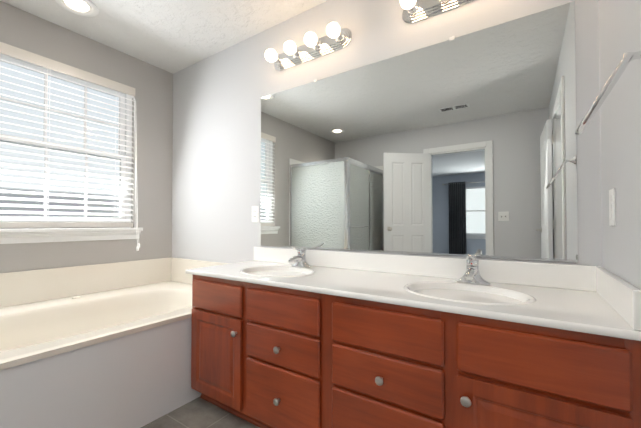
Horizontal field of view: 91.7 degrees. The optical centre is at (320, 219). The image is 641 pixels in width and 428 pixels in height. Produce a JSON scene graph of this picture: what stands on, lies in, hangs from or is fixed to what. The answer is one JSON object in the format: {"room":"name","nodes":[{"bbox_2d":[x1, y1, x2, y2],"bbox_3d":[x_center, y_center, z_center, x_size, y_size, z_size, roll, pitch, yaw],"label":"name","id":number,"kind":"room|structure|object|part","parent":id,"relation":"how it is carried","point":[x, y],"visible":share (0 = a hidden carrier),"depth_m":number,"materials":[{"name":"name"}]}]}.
{"room":"bathroom","nodes":[
{"label":"bathroom","id":0,"kind":"room"},
{"bbox_2d":[0,1,172,272],"bbox_3d":[-2.292,-0.160,1.634,0.120,2.440,3.105,-1,-1,34],"label":"wall","id":1,"kind":"structure","parent":0,"point":[152,129],"depth_m":2.57,"materials":[{"name":"grey paint"}]},
{"bbox_2d":[0,53,131,228],"bbox_3d":[-1.938,-0.523,2.194,0.060,1.175,1.120,-1,-1,34],"label":"window","id":2,"kind":"structure","parent":1,"relation":"in","point":[127,117],"depth_m":2.34,"materials":[{"name":"white plastic"}]},
{"bbox_3d":[-1.950,-0.784,2.206,0.004,0.486,0.954,-1,-1,34],"label":"sash glass","id":3,"kind":"part","parent":2,"relation":"part of","materials":[{"name":"clear glass"}]},
{"bbox_3d":[-1.927,-0.262,2.183,0.004,0.486,0.954,-1,-1,34],"label":"sash glass","id":4,"kind":"part","parent":2,"relation":"part of","materials":[{"name":"clear glass"}]},
{"bbox_3d":[-1.950,-0.784,2.206,0.028,0.562,1.030,-1,-1,34],"label":"window sash","id":5,"kind":"part","parent":2,"relation":"part of","materials":[{"name":"white plastic"}]},
{"bbox_3d":[-1.927,-0.262,2.183,0.028,0.562,1.030,-1,-1,34],"label":"window sash","id":6,"kind":"part","parent":2,"relation":"part of","materials":[{"name":"white plastic"}]},
{"bbox_2d":[0,42,139,250],"bbox_3d":[-1.866,-0.426,2.161,0.118,1.366,1.144,-1,-1,34],"label":"window blind","id":7,"kind":"object","parent":2,"relation":"attached to","point":[27,56],"visible":1,"depth_m":2.22,"materials":[{"name":"white plastic"}]},
{"bbox_2d":[0,231,140,243],"bbox_3d":[-1.863,0.125,2.134,0.030,0.067,1.200,-1,-1,34],"label":"apron","id":8,"kind":"object","parent":1,"relation":"attached to","point":[9,238],"visible":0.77,"depth_m":2.20,"materials":[{"name":"white wood"}]},
{"bbox_2d":[0,228,142,232],"bbox_3d":[-1.886,0.078,2.150,0.115,0.028,1.230,-1,-1,34],"label":"window sill","id":9,"kind":"structure","parent":1,"relation":"attached to","point":[39,230],"depth_m":2.18,"materials":[{"name":"white wood"}]},
{"bbox_2d":[0,0,327,73],"bbox_3d":[-1.607,-1.481,-1.608,6.240,0.100,8.245,-1,-1,34],"label":"ceiling","id":10,"kind":"structure","parent":0,"point":[172,36],"depth_m":2.17,"materials":[{"name":"white paint"}]},
{"bbox_2d":[55,0,98,16],"bbox_3d":[-1.557,-1.395,1.989,0.230,0.079,0.230,-1,-1,34],"label":"light","id":11,"kind":"object","parent":10,"relation":"attached to","point":[81,7],"visible":0.96,"depth_m":2.00,"materials":[{"name":"white"}]},
{"bbox_2d":[141,397,259,427],"bbox_3d":[-0.967,1.072,0.799,3.229,0.050,3.225,-1,-1,34],"label":"floor","id":12,"kind":"structure","parent":0,"point":[198,412],"depth_m":1.66,"materials":[{"name":"tile"}]},
{"bbox_2d":[0,257,230,427],"bbox_3d":[-1.394,0.700,1.854,1.106,0.728,1.712,-1,-1,34],"label":"tub","id":13,"kind":"object","parent":12,"relation":"on","point":[106,345],"visible":0.9,"depth_m":1.69,"materials":[{"name":"white plastic"}]},
{"bbox_2d":[0,281,191,369],"bbox_3d":[-1.394,0.771,1.853,1.106,0.440,1.712,-1,-1,34],"label":"basin","id":14,"kind":"object","parent":13,"relation":"in","point":[145,325],"depth_m":1.80,"materials":[{"name":"white plastic"}]},
{"bbox_3d":[-1.395,0.819,1.856,1.100,0.491,1.706,-1,-1,34],"label":"apron panel","id":15,"kind":"part","parent":13,"relation":"part of","materials":[{"name":"white paint"}]},
{"bbox_2d":[185,246,640,427],"bbox_3d":[0.152,0.606,1.503,1.899,0.905,0.577,-1,-1,34],"label":"bathroom vanity","id":16,"kind":"object","parent":12,"relation":"on","point":[295,337],"visible":1,"depth_m":1.18,"materials":[{"name":"brown wood"}]},
{"bbox_3d":[-0.567,0.739,1.681,0.410,0.451,0.019,-1,-1,34],"label":"door","id":17,"kind":"part","parent":16,"relation":"part of","materials":[{"name":"brown wood"}]},
{"bbox_3d":[0.065,1.044,1.340,1.870,0.024,0.014,-1,-1,34],"label":"shoe mould","id":18,"kind":"part","parent":16,"relation":"part of","materials":[{"name":"brown wood"}]},
{"bbox_3d":[-0.196,0.590,1.406,0.032,0.032,0.029,-1,-1,34],"label":"knob","id":19,"kind":"part","parent":16,"relation":"part of","materials":[{"name":"silver metal"}]},
{"bbox_3d":[-0.196,0.821,1.403,0.032,0.032,0.029,-1,-1,34],"label":"knob","id":20,"kind":"part","parent":16,"relation":"part of","materials":[{"name":"silver metal"}]},
{"bbox_3d":[-0.182,0.590,1.426,0.435,0.162,0.018,-1,-1,34],"label":"drawer","id":21,"kind":"part","parent":16,"relation":"part of","materials":[{"name":"brown wood"}]},
{"bbox_3d":[-0.182,0.822,1.422,0.435,0.277,0.018,-1,-1,34],"label":"drawer","id":22,"kind":"part","parent":16,"relation":"part of","materials":[{"name":"brown wood"}]},
{"bbox_2d":[288,246,311,267],"bbox_3d":[-0.142,0.227,1.900,0.152,0.135,0.150,-1,-1,34],"label":"faucet","id":23,"kind":"object","parent":16,"relation":"on","point":[301,262],"depth_m":1.90,"materials":[{"name":"silver metal"}]},
{"bbox_3d":[0.216,0.586,1.131,0.032,0.032,0.029,-1,-1,34],"label":"knob","id":24,"kind":"part","parent":16,"relation":"part of","materials":[{"name":"silver metal"}]},
{"bbox_3d":[0.229,0.586,1.151,0.435,0.162,0.018,-1,-1,34],"label":"drawer","id":25,"kind":"part","parent":16,"relation":"part of","materials":[{"name":"brown wood"}]},
{"bbox_3d":[0.229,0.817,1.147,0.435,0.277,0.018,-1,-1,34],"label":"drawer","id":26,"kind":"part","parent":16,"relation":"part of","materials":[{"name":"brown wood"}]},
{"bbox_3d":[0.454,0.567,0.971,0.032,0.032,0.029,-1,-1,34],"label":"knob","id":27,"kind":"part","parent":16,"relation":"part of","materials":[{"name":"silver metal"}]},
{"bbox_2d":[455,254,491,284],"bbox_3d":[0.659,0.218,1.363,0.152,0.135,0.150,-1,-1,34],"label":"faucet","id":28,"kind":"object","parent":16,"relation":"on","point":[472,276],"depth_m":1.37,"materials":[{"name":"silver metal"}]},
{"bbox_3d":[0.613,0.726,0.891,0.410,0.451,0.019,-1,-1,34],"label":"door","id":29,"kind":"part","parent":16,"relation":"part of","materials":[{"name":"brown wood"}]},
{"bbox_2d":[172,0,601,266],"bbox_3d":[0.587,-0.159,1.647,6.240,2.440,0.120,-1,-1,34],"label":"wall","id":30,"kind":"structure","parent":0,"point":[216,175],"depth_m":2.27,"materials":[{"name":"white paint"}]},
{"bbox_2d":[252,206,258,221],"bbox_3d":[-0.480,-0.036,2.282,0.072,0.118,0.008,-1,-1,34],"label":"electrical outlet","id":31,"kind":"object","parent":30,"relation":"attached to","point":[255,213],"visible":1,"depth_m":2.28,"materials":[{"name":"white plastic"}]},
{"bbox_2d":[265,22,351,70],"bbox_3d":[-0.109,-1.093,1.966,0.616,0.118,0.145,-1,-1,34],"label":"vanity light","id":32,"kind":"object","parent":30,"relation":"attached to","point":[336,38],"visible":1,"depth_m":1.95,"materials":[{"name":"silver metal"}]},
{"bbox_3d":[-0.328,-1.091,2.076,0.080,0.080,0.085,-1,-1,34],"label":"bulb","id":33,"kind":"part","parent":32,"relation":"part of","materials":[{"name":"white glass"}]},
{"bbox_2d":[274,56,281,64],"bbox_3d":[-0.297,-1.090,2.121,0.060,0.060,0.036,-1,-1,34],"label":"socket","id":34,"kind":"object","parent":32,"relation":"attached to","point":[278,61],"depth_m":2.12,"materials":[{"name":"silver metal"}]},
{"bbox_3d":[-0.193,-1.092,1.986,0.080,0.080,0.085,-1,-1,34],"label":"bulb","id":35,"kind":"part","parent":32,"relation":"part of","materials":[{"name":"white glass"}]},
{"bbox_2d":[293,48,300,57],"bbox_3d":[-0.163,-1.091,2.031,0.060,0.060,0.036,-1,-1,34],"label":"socket","id":36,"kind":"object","parent":32,"relation":"attached to","point":[297,54],"depth_m":2.03,"materials":[{"name":"silver metal"}]},
{"bbox_3d":[-0.059,-1.094,1.896,0.080,0.080,0.085,-1,-1,34],"label":"bulb","id":37,"kind":"part","parent":32,"relation":"part of","materials":[{"name":"white glass"}]},
{"bbox_2d":[313,40,321,49],"bbox_3d":[-0.028,-1.093,1.941,0.060,0.060,0.036,-1,-1,34],"label":"socket","id":38,"kind":"object","parent":32,"relation":"attached to","point":[318,46],"depth_m":1.94,"materials":[{"name":"silver metal"}]},
{"bbox_3d":[0.076,-1.095,1.806,0.080,0.080,0.085,-1,-1,34],"label":"bulb","id":39,"kind":"part","parent":32,"relation":"part of","materials":[{"name":"white glass"}]},
{"bbox_2d":[335,31,343,41],"bbox_3d":[0.106,-1.094,1.851,0.060,0.060,0.036,-1,-1,34],"label":"socket","id":40,"kind":"object","parent":32,"relation":"attached to","point":[340,38],"depth_m":1.85,"materials":[{"name":"silver metal"}]},
{"bbox_2d":[261,1,577,262],"bbox_3d":[0.308,-0.357,1.760,1.769,1.081,0.013,-1,-1,34],"label":"mirror","id":41,"kind":"object","parent":30,"relation":"attached to","point":[464,145],"visible":1,"depth_m":1.56,"materials":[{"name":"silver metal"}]},
{"bbox_2d":[254,247,600,291],"bbox_3d":[0.307,0.242,1.740,1.899,0.100,0.020,-1,-1,34],"label":"backsplash","id":42,"kind":"structure","parent":30,"relation":"attached to","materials":[{"name":"white stone"}]},
{"bbox_2d":[400,0,475,23],"bbox_3d":[0.659,-1.101,1.451,0.616,0.118,0.145,-1,-1,34],"label":"vanity light","id":43,"kind":"object","parent":30,"relation":"attached to","point":[414,11],"visible":1,"depth_m":1.58,"materials":[{"name":"silver metal"}]},
{"bbox_3d":[0.441,-1.099,1.561,0.080,0.080,0.085,-1,-1,34],"label":"bulb","id":44,"kind":"part","parent":43,"relation":"part of","materials":[{"name":"white glass"}]},
{"bbox_2d":[407,2,418,14],"bbox_3d":[0.471,-1.098,1.607,0.060,0.060,0.036,-1,-1,34],"label":"socket","id":45,"kind":"object","parent":43,"relation":"attached to","point":[414,10],"depth_m":1.61,"materials":[{"name":"silver metal"}]},
{"bbox_2d":[598,0,640,289],"bbox_3d":[0.325,-0.186,-0.046,0.120,2.440,2.985,-1,-1,34],"label":"wall","id":46,"kind":"structure","parent":0,"point":[620,107],"depth_m":0.95,"materials":[{"name":"white paint"}]},
{"bbox_2d":[575,51,640,134],"bbox_3d":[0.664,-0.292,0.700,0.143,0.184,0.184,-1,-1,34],"label":"towel bar","id":47,"kind":"object","parent":46,"relation":"attached to","point":[615,76],"visible":1,"depth_m":0.66,"materials":[{"name":"silver metal"}]},
{"bbox_2d":[609,188,615,225],"bbox_3d":[0.982,-0.039,1.049,0.008,0.125,0.070,-1,-1,34],"label":"light switch","id":48,"kind":"object","parent":46,"relation":"attached to","point":[612,210],"visible":1,"depth_m":1.03,"materials":[{"name":"white plastic"}]},
{"label":"outside","id":49,"kind":"structure","parent":0,"visible":0},
{"bbox_2d":[0,61,119,217],"bbox_3d":[-4.252,-1.402,4.011,0.001,7.000,10.000,-1,-1,34],"label":"sky","id":50,"kind":"structure","parent":49,"point":[38,100],"depth_m":4.56,"materials":[{"name":"white"}]}
]}

